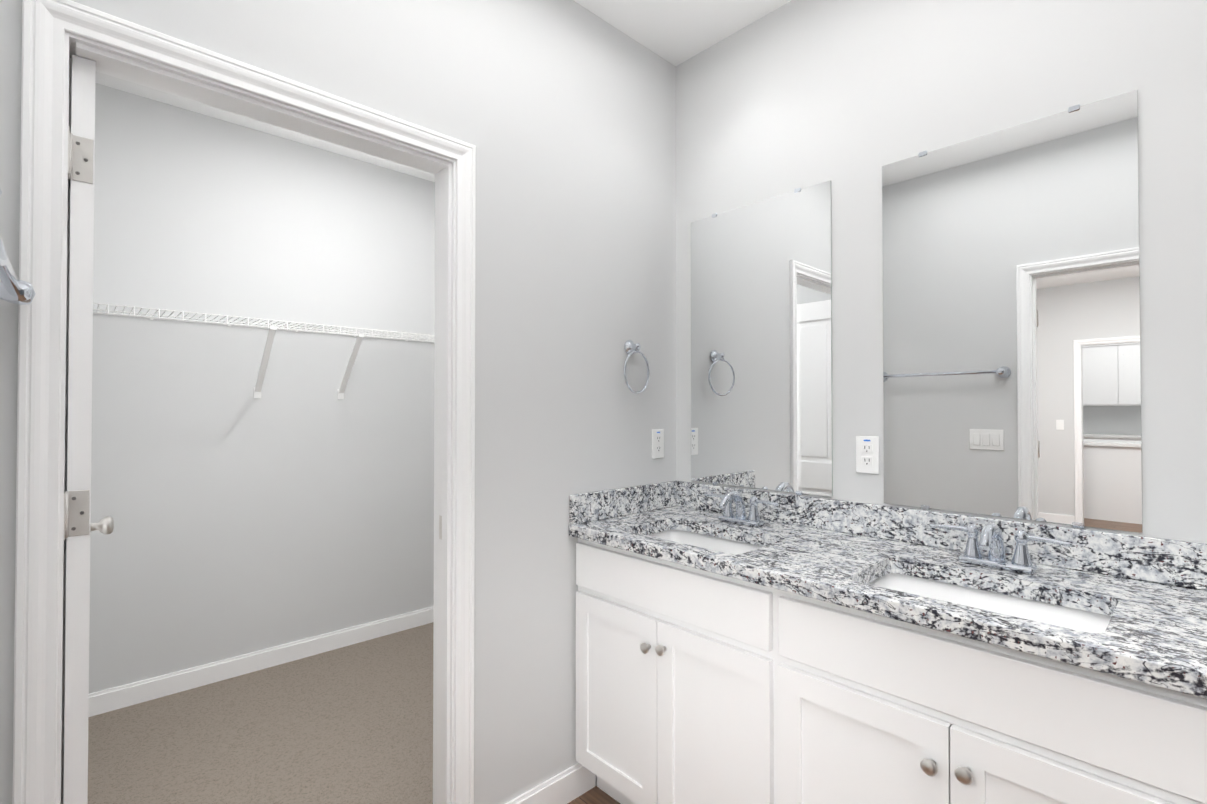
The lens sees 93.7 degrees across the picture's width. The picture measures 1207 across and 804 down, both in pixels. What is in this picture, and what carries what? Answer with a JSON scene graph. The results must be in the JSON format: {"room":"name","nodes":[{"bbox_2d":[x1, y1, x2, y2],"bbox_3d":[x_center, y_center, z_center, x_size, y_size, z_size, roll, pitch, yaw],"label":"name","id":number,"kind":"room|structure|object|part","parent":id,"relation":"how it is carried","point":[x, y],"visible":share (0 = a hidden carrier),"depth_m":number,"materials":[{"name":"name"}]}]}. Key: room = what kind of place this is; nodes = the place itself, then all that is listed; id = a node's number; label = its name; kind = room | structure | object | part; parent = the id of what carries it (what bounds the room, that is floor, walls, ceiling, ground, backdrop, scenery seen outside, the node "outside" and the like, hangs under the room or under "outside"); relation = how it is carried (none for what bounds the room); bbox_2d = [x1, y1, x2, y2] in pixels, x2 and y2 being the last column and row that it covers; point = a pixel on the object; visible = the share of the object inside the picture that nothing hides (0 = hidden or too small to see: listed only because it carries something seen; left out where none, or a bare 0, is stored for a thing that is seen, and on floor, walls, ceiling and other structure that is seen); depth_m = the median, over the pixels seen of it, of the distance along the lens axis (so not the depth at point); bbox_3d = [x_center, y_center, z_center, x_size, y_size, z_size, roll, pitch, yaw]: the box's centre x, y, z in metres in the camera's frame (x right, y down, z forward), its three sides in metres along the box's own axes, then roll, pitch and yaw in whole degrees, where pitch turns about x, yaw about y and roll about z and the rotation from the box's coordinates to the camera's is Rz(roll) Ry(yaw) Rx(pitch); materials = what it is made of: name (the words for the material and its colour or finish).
{"room":"bathroom","nodes":[
{"label":"bathroom","id":0,"kind":"room"},
{"bbox_2d":[88,622,433,803],"bbox_3d":[-0.835,1.376,2.596,2.890,0.056,1.860,1,-1,-43],"label":"floor","id":1,"kind":"structure","parent":0,"point":[351,724],"depth_m":2.27,"materials":[{"name":"beige carpet"}]},
{"bbox_2d":[89,83,434,693],"bbox_3d":[-1.389,-0.007,3.289,2.775,2.740,0.115,1,-1,-43],"label":"wall","id":2,"kind":"structure","parent":0,"point":[294,502],"depth_m":2.82,"materials":[{"name":"paint"}]},
{"bbox_2d":[88,606,433,716],"bbox_3d":[-1.387,1.312,3.186,2.660,0.100,0.014,1,-1,-43],"label":"baseboard","id":3,"kind":"structure","parent":2,"relation":"attached to","point":[118,697],"depth_m":2.81,"materials":[{"name":"white wood"}]},
{"bbox_2d":[93,303,434,398],"bbox_3d":[-1.285,-0.202,3.096,2.645,0.370,0.310,1,-1,-43],"label":"shelf","id":4,"kind":"object","parent":2,"relation":"attached to","point":[272,328],"visible":0.54,"depth_m":2.78,"materials":[{"name":"white metal"}]},
{"bbox_2d":[0,0,675,803],"bbox_3d":[-0.200,-0.024,1.936,2.890,2.740,0.115,1,-1,-43],"label":"wall","id":5,"kind":"structure","parent":0,"point":[560,114],"depth_m":1.81,"materials":[{"name":"paint"}]},
{"bbox_2d":[63,127,92,540],"bbox_3d":[-1.038,0.259,1.111,0.042,1.584,0.040,1,-1,-43],"label":"closet door hinge","id":6,"kind":"object","parent":5,"relation":"attached to","point":[73,509],"visible":0.85,"depth_m":1.13,"materials":[{"name":"silver metal"}]},
{"bbox_2d":[71,142,87,530],"bbox_3d":[-1.047,0.260,1.127,0.019,1.561,0.001,1,-1,-43],"label":"screws","id":7,"kind":"object","parent":6,"relation":"attached to","point":[74,498],"visible":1,"depth_m":1.13,"materials":[{"name":"silver metal"}]},
{"bbox_2d":[64,55,95,803],"bbox_3d":[-1.324,0.319,1.423,0.035,2.018,0.808,1,-1,-43],"label":"closet door leaf","id":8,"kind":"structure","parent":5,"relation":"in","point":[79,466],"depth_m":1.13,"materials":[{"name":"white wood"}]},
{"bbox_2d":[91,516,113,534],"bbox_3d":[-1.565,0.373,1.681,0.167,0.064,0.104,1,-1,-43],"label":"door knob","id":9,"kind":"object","parent":8,"relation":"attached to","point":[105,525],"depth_m":1.69,"materials":[{"name":"silver metal"}]},
{"bbox_2d":[12,0,475,803],"bbox_3d":[-0.726,0.288,1.349,0.939,2.103,0.018,1,-1,-43],"label":"trim","id":10,"kind":"structure","parent":5,"relation":"attached to","point":[46,24],"depth_m":1.06,"materials":[{"name":"white wood"}]},
{"bbox_2d":[56,32,455,803],"bbox_3d":[-0.771,0.310,1.397,0.853,2.060,0.117,1,-1,-43],"label":"door frame","id":11,"kind":"structure","parent":5,"relation":"attached to","point":[114,62],"depth_m":1.60,"materials":[{"name":"white wood"}]},
{"bbox_3d":[-0.479,0.373,1.678,0.002,0.070,0.030,1,-1,-43],"label":"closet strike jamb","id":12,"kind":"part","parent":11,"relation":"part of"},
{"bbox_2d":[505,763,595,803],"bbox_3d":[-0.207,1.293,1.825,0.479,0.105,0.014,1,-1,-43],"label":"baseboard","id":13,"kind":"structure","parent":5,"relation":"attached to","point":[570,784],"depth_m":1.87,"materials":[{"name":"white wood"}]},
{"bbox_2d":[570,480,676,523],"bbox_3d":[0.090,0.369,2.108,0.549,0.100,0.021,1,-1,-43],"label":"backsplash","id":14,"kind":"structure","parent":5,"relation":"attached to","point":[599,505],"depth_m":2.07,"materials":[{"name":"grey stone"}]},
{"bbox_2d":[624,340,649,393],"bbox_3d":[0.117,-0.132,2.117,0.161,0.204,0.055,1,-1,-43],"label":"towel ring","id":15,"kind":"object","parent":5,"relation":"attached to","point":[631,347],"visible":1,"depth_m":2.12,"materials":[{"name":"silver metal"}]},
{"bbox_2d":[652,429,663,458],"bbox_3d":[0.216,0.165,2.238,0.070,0.115,0.008,1,-1,-43],"label":"electrical outlet","id":16,"kind":"object","parent":5,"relation":"attached to","point":[657,443],"visible":1,"depth_m":2.23,"materials":[{"name":"white plastic"}]},
{"bbox_2d":[95,0,791,181],"bbox_3d":[-2.619,-1.464,-1.408,11.015,0.060,5.315,1,-1,-43],"label":"ceiling","id":17,"kind":"structure","parent":0,"point":[675,32],"depth_m":2.12,"materials":[{"name":"paint"}]},
{"bbox_2d":[568,786,619,803],"bbox_3d":[0.485,1.355,0.592,2.075,0.050,2.870,1,-1,-43],"label":"floor","id":18,"kind":"structure","parent":0,"point":[595,795],"depth_m":1.92,"materials":[{"name":"brown wood"}]},
{"bbox_2d":[569,532,1206,803],"bbox_3d":[0.632,0.897,1.530,0.579,0.890,1.594,1,-1,-43],"label":"bathroom vanity","id":19,"kind":"object","parent":18,"relation":"on","point":[734,645],"depth_m":1.28,"materials":[{"name":"white wood"}]},
{"bbox_2d":[569,504,1206,691],"bbox_3d":[0.619,0.432,1.556,0.573,0.040,1.549,1,-1,-43],"label":"countertop","id":20,"kind":"structure","parent":19,"relation":"on","point":[1159,631],"depth_m":1.27,"materials":[{"name":"grey stone"}]},
{"bbox_2d":[649,524,764,551],"bbox_3d":[0.308,0.529,1.778,0.317,0.172,0.482,1,-1,-43],"label":"sink","id":21,"kind":"object","parent":20,"relation":"in","point":[675,532],"depth_m":1.94,"materials":[{"name":"white ceramic"}]},
{"bbox_2d":[701,488,780,527],"bbox_3d":[0.439,0.358,1.917,0.151,0.116,0.296,1,-1,-43],"label":"faucet","id":22,"kind":"object","parent":20,"relation":"on","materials":[{"name":"silver metal"}]},
{"bbox_2d":[869,568,1104,631],"bbox_3d":[0.814,0.522,1.238,0.317,0.172,0.482,1,-1,-43],"label":"sink","id":23,"kind":"object","parent":20,"relation":"in","point":[1023,603],"depth_m":1.33,"materials":[{"name":"white ceramic"}]},
{"bbox_2d":[929,517,1076,575],"bbox_3d":[0.945,0.352,1.377,0.151,0.116,0.296,1,-1,-43],"label":"faucet","id":24,"kind":"object","parent":20,"relation":"on","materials":[{"name":"silver metal"}]},
{"bbox_2d":[676,0,1206,542],"bbox_3d":[1.303,-0.031,1.337,0.115,2.740,2.815,1,-1,-43],"label":"wall","id":25,"kind":"structure","parent":0,"point":[848,98],"depth_m":1.66,"materials":[{"name":"paint"}]},
{"bbox_2d":[691,180,832,496],"bbox_3d":[0.547,-0.206,2.054,0.009,1.045,0.573,1,-1,-43],"label":"mirror","id":26,"kind":"object","parent":25,"relation":"attached to","point":[761,344],"visible":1,"depth_m":2.02,"materials":[{"name":"clear glass"}]},
{"bbox_2d":[856,436,878,473],"bbox_3d":[0.820,0.164,1.759,0.008,0.115,0.070,1,-1,-43],"label":"electrical outlet","id":27,"kind":"object","parent":25,"relation":"attached to","point":[867,454],"visible":1,"depth_m":1.75,"materials":[{"name":"white plastic"}]},
{"bbox_2d":[677,481,1206,591],"bbox_3d":[0.820,0.364,1.746,0.021,0.100,1.549,1,-1,-43],"label":"backsplash","id":28,"kind":"structure","parent":25,"relation":"attached to","point":[1159,560],"depth_m":1.47,"materials":[{"name":"grey stone"}]},
{"bbox_2d":[882,90,1142,532],"bbox_3d":[1.048,-0.210,1.519,0.009,1.041,0.569,1,-1,-43],"label":"mirror","id":29,"kind":"object","parent":25,"relation":"attached to","point":[1011,338],"visible":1,"depth_m":1.48,"materials":[{"name":"clear glass"}]},
{"bbox_3d":[-0.866,-0.040,0.617,0.115,2.740,4.730,1,-1,-43],"label":"wall","id":30,"kind":"structure","parent":0,"visible":0},
{"bbox_2d":[0,188,35,304],"bbox_3d":[-0.817,-0.193,0.727,0.102,0.066,0.706,1,-1,-43],"label":"towel bar","id":31,"kind":"object","parent":30,"relation":"attached to","point":[14,289],"visible":1,"depth_m":0.93,"materials":[{"name":"silver metal"}]}
]}

